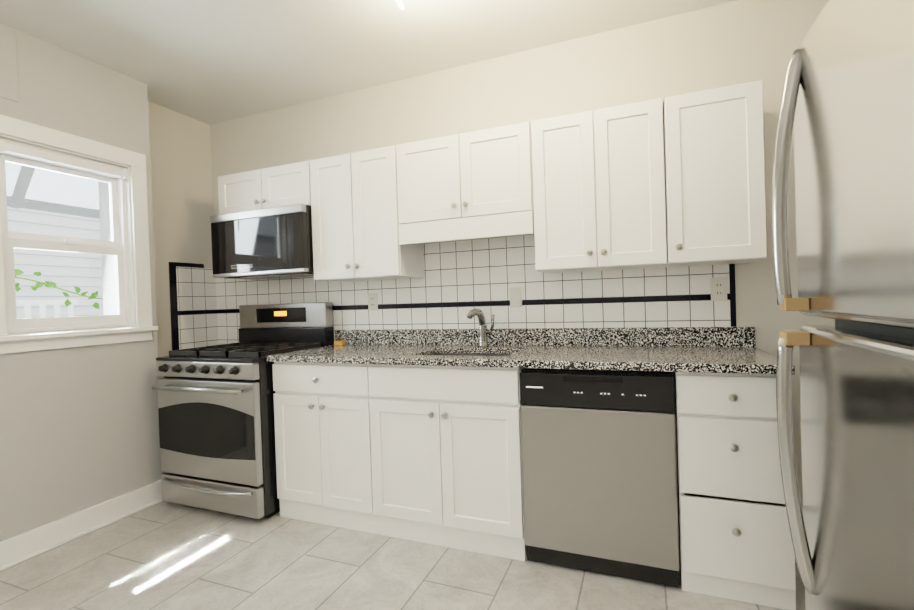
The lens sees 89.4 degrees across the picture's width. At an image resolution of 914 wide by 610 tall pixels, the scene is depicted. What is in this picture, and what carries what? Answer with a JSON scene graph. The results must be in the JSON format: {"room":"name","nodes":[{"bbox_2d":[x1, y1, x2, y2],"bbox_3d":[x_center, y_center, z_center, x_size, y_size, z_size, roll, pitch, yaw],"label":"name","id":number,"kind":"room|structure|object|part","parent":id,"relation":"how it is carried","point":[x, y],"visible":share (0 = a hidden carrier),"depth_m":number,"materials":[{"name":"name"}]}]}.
{"room":"kitchen","nodes":[
{"label":"kitchen","id":0,"kind":"room"},
{"bbox_2d":[0,23,162,541],"bbox_3d":[-2.747,-0.030,1.127,0.220,2.620,3.960,-2,1,22],"label":"wall","id":1,"kind":"structure","parent":0,"point":[79,428],"depth_m":2.51,"materials":[{"name":"grey paint"}]},
{"bbox_2d":[0,29,18,101],"bbox_3d":[-2.264,-1.168,2.102,0.008,0.330,0.420,-2,1,22],"label":"access panel","id":2,"kind":"object","parent":1,"relation":"attached to","point":[8,73],"depth_m":2.26,"materials":[{"name":"grey paint"}]},
{"bbox_2d":[0,114,151,335],"bbox_3d":[-2.128,-0.389,2.529,0.140,1.065,0.800,-2,1,22],"label":"window","id":3,"kind":"structure","parent":1,"relation":"in","point":[116,246],"depth_m":2.58,"materials":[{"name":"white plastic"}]},
{"bbox_3d":[-2.144,-0.331,2.537,0.037,0.800,0.506,-2,1,22],"label":"glass","id":4,"kind":"part","parent":3,"relation":"part of","materials":[{"name":"clear glass"}]},
{"bbox_3d":[-2.100,-0.672,2.511,0.038,0.280,0.602,-2,1,22],"label":"window blind rail","id":5,"kind":"part","parent":3,"relation":"part of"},
{"bbox_2d":[0,326,157,353],"bbox_3d":[-2.053,0.184,2.513,0.080,0.085,0.830,-2,1,22],"label":"window sill","id":6,"kind":"structure","parent":1,"relation":"attached to","point":[30,342],"depth_m":2.47,"materials":[{"name":"white wood"}]},
{"bbox_2d":[0,480,161,570],"bbox_3d":[-2.587,1.211,1.093,0.036,0.128,3.960,-2,1,22],"label":"baseboard","id":7,"kind":"structure","parent":1,"relation":"attached to","point":[22,547],"depth_m":2.46,"materials":[{"name":"white wood"}]},
{"bbox_2d":[98,101,218,472],"bbox_3d":[-2.130,-0.075,3.357,0.300,2.620,0.640,-2,1,22],"label":"wall","id":8,"kind":"structure","parent":0,"point":[181,178],"depth_m":3.28,"materials":[{"name":"grey paint"}]},
{"bbox_2d":[0,0,736,124],"bbox_3d":[-0.850,-1.449,0.675,4.750,0.100,4.900,-2,1,22],"label":"ceiling","id":9,"kind":"structure","parent":0,"point":[210,62],"depth_m":2.45,"materials":[{"name":"white paint"}]},
{"bbox_2d":[394,0,403,9],"bbox_3d":[0.066,-1.366,1.819,0.930,0.150,0.151,-2,1,22],"label":"ceiling light fixture","id":10,"kind":"object","parent":9,"relation":"attached to","point":[399,3],"visible":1,"depth_m":2.00,"materials":[{"name":"white metal"}]},
{"bbox_2d":[0,501,805,609],"bbox_3d":[-0.760,1.269,0.705,4.750,0.100,4.900,-2,1,22],"label":"floor","id":11,"kind":"structure","parent":0,"point":[163,555],"depth_m":2.05,"materials":[{"name":"tile"}]},
{"bbox_2d":[152,302,333,518],"bbox_3d":[-1.334,0.606,2.957,0.770,1.215,0.780,-2,1,22],"label":"range","id":12,"kind":"object","parent":11,"relation":"on","point":[216,427],"visible":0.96,"depth_m":2.66,"materials":[{"name":"silver metal"}]},
{"bbox_2d":[274,311,286,315],"bbox_3d":[-1.237,0.060,3.237,0.110,0.033,0.001,-2,1,22],"label":"clock","id":13,"kind":"object","parent":12,"relation":"on","point":[276,313],"depth_m":3.24,"materials":[{"name":"orange"}]},
{"bbox_3d":[-1.236,0.072,3.238,0.440,0.100,0.002,-2,1,22],"label":"display panel","id":14,"kind":"part","parent":12,"relation":"part of","materials":[{"name":"black glass"}]},
{"bbox_2d":[272,362,375,533],"bbox_3d":[-0.632,0.747,2.759,0.632,0.890,0.630,-2,1,22],"label":"base cabinet","id":15,"kind":"object","parent":11,"relation":"on","point":[323,443],"visible":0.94,"depth_m":2.49,"materials":[{"name":"white wood"}]},
{"bbox_2d":[368,364,526,560],"bbox_3d":[0.028,0.729,2.494,0.791,0.890,0.630,-2,1,22],"label":"base cabinet","id":16,"kind":"object","parent":11,"relation":"on","point":[446,455],"visible":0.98,"depth_m":2.21,"materials":[{"name":"white wood"}]},
{"bbox_2d":[267,327,794,374],"bbox_3d":[0.198,0.307,2.428,2.467,0.323,0.644,-2,1,22],"label":"countertop","id":17,"kind":"structure","parent":16,"relation":"on","point":[704,349],"depth_m":2.37,"materials":[{"name":"stone"}]},
{"bbox_2d":[334,341,345,344],"bbox_3d":[-0.786,0.254,3.103,0.065,0.028,0.045,-2,1,22],"label":"sponge","id":18,"kind":"object","parent":17,"relation":"on","point":[339,342],"visible":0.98,"depth_m":3.08,"materials":[{"name":"orange"}]},
{"bbox_2d":[434,353,511,356],"bbox_3d":[0.068,0.378,2.464,0.544,0.190,0.384,-2,1,22],"label":"sink","id":19,"kind":"object","parent":17,"relation":"in","point":[443,354],"depth_m":2.64,"materials":[{"name":"silver metal"}]},
{"bbox_2d":[467,308,494,346],"bbox_3d":[0.143,0.130,2.631,0.128,0.225,0.177,-2,1,22],"label":"faucet","id":20,"kind":"object","parent":17,"relation":"on","point":[484,332],"visible":1,"depth_m":2.66,"materials":[{"name":"silver metal"}]},
{"bbox_2d":[520,368,679,586],"bbox_3d":[0.695,0.714,2.234,0.634,0.864,0.594,-2,1,22],"label":"dishwasher","id":21,"kind":"object","parent":11,"relation":"on","point":[599,464],"visible":0.98,"depth_m":1.95,"materials":[{"name":"silver metal"}]},
{"bbox_2d":[673,372,795,609],"bbox_3d":[1.169,0.696,2.034,0.383,0.890,0.630,-2,1,22],"label":"base cabinet","id":22,"kind":"object","parent":11,"relation":"on","point":[735,540],"visible":0.85,"depth_m":1.77,"materials":[{"name":"white wood"}]},
{"bbox_2d":[772,0,913,609],"bbox_3d":[1.042,0.270,0.636,0.863,1.780,0.820,-2,1,22],"label":"fridge","id":23,"kind":"object","parent":11,"relation":"on","point":[846,112],"visible":1,"depth_m":0.85,"materials":[{"name":"grey metal"}]},
{"bbox_2d":[210,0,834,511],"bbox_3d":[0.080,-0.143,2.893,4.750,2.620,0.150,-2,1,22],"label":"wall","id":24,"kind":"structure","parent":0,"point":[724,44],"depth_m":2.52,"materials":[{"name":"grey paint"}]},
{"bbox_2d":[218,161,310,214],"bbox_3d":[-1.206,-0.746,3.120,0.764,0.275,0.359,-2,1,22],"label":"upper cabinet","id":25,"kind":"object","parent":24,"relation":"attached to","point":[279,186],"visible":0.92,"depth_m":2.97,"materials":[{"name":"white wood"}]},
{"bbox_2d":[210,204,313,279],"bbox_3d":[-1.204,-0.397,3.106,0.760,0.416,0.399,-2,1,22],"label":"over-the-range microwave","id":26,"kind":"object","parent":25,"relation":"attached to","point":[270,243],"visible":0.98,"depth_m":2.91,"materials":[{"name":"black metal"}]},
{"bbox_2d":[310,145,423,281],"bbox_3d":[-0.562,-0.532,2.866,0.600,0.740,0.359,-2,1,22],"label":"upper cabinet","id":27,"kind":"object","parent":24,"relation":"attached to","point":[355,217],"visible":0.98,"depth_m":2.72,"materials":[{"name":"white wood"}]},
{"bbox_2d":[168,235,736,349],"bbox_3d":[-0.317,-0.049,2.767,3.503,0.660,0.385,-2,1,22],"label":"tile backsplash","id":28,"kind":"structure","parent":24,"relation":"attached to","point":[455,284],"depth_m":2.79,"materials":[{"name":"white tile"}]},
{"bbox_2d":[368,293,377,310],"bbox_3d":[-0.557,-0.022,3.057,0.072,0.116,0.010,-2,1,22],"label":"electrical outlet","id":29,"kind":"object","parent":28,"relation":"attached to","point":[372,301],"visible":1,"depth_m":3.05,"materials":[{"name":"white plastic"}]},
{"bbox_2d":[510,287,521,306],"bbox_3d":[0.342,-0.044,2.692,0.072,0.116,0.018,-2,1,22],"label":"light switch","id":30,"kind":"object","parent":28,"relation":"attached to","point":[515,296],"visible":1,"depth_m":2.69,"materials":[{"name":"white plastic"}]},
{"bbox_2d":[710,277,726,300],"bbox_3d":[1.307,-0.079,2.307,0.072,0.116,0.010,-2,1,22],"label":"outlet","id":31,"kind":"object","parent":28,"relation":"attached to","point":[719,289],"visible":1,"depth_m":2.30,"materials":[{"name":"white plastic"}]},
{"bbox_2d":[396,122,533,244],"bbox_3d":[0.073,-0.638,2.609,0.768,0.565,0.359,-2,1,22],"label":"upper cabinet","id":32,"kind":"object","parent":24,"relation":"attached to","point":[472,185],"visible":1,"depth_m":2.46,"materials":[{"name":"white wood"}]},
{"bbox_2d":[531,98,666,272],"bbox_3d":[0.719,-0.561,2.351,0.609,0.755,0.359,-2,1,22],"label":"upper cabinet","id":33,"kind":"object","parent":24,"relation":"attached to","point":[599,201],"visible":1,"depth_m":2.21,"materials":[{"name":"white wood"}]},
{"bbox_2d":[663,80,766,266],"bbox_3d":[1.182,-0.574,2.165,0.383,0.755,0.359,-2,1,22],"label":"upper cabinet","id":34,"kind":"object","parent":24,"relation":"attached to","point":[714,175],"visible":1,"depth_m":2.03,"materials":[{"name":"white wood"}]},
{"bbox_3d":[0.995,-0.259,2.070,0.031,0.031,0.030,-2,1,22],"label":"cabinet knob","id":35,"kind":"part","parent":34,"relation":"part of","materials":[{"name":"silver metal"}]},
{"label":"outside","id":36,"kind":"structure","parent":0,"visible":0},
{"bbox_2d":[7,206,103,318],"bbox_3d":[-5.180,-0.420,3.841,0.100,5.500,8.000,-2,1,22],"label":"siding","id":37,"kind":"object","parent":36,"point":[62,273],"depth_m":5.27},
{"bbox_2d":[7,165,99,218],"bbox_3d":[-4.019,-1.576,3.078,2.765,1.105,7.500,-2,1,22],"label":"beams","id":38,"kind":"structure","parent":37,"relation":"attached to","point":[25,183],"depth_m":4.98,"materials":[{"name":"grey wood"}]},
{"bbox_2d":[5,162,98,209],"bbox_3d":[-3.991,-1.637,3.065,2.750,1.030,7.500,-2,1,22],"label":"porch roof","id":39,"kind":"structure","parent":38,"relation":"on","point":[41,179],"depth_m":4.99,"materials":[{"name":"white"}]},
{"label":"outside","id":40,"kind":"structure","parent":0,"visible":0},
{"bbox_2d":[16,299,78,317],"bbox_3d":[-4.466,0.371,4.824,0.050,0.850,0.920,-2,1,22],"label":"railing","id":41,"kind":"object","parent":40,"point":[56,302],"depth_m":4.95,"materials":[{"name":"white wood"}]},
{"bbox_2d":[15,269,102,308],"bbox_3d":[-3.224,-0.121,3.860,0.254,0.330,1.222,-2,1,22],"label":"vine","id":42,"kind":"object","parent":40,"point":[78,290],"depth_m":3.81,"materials":[{"name":"green plant"}]}
]}

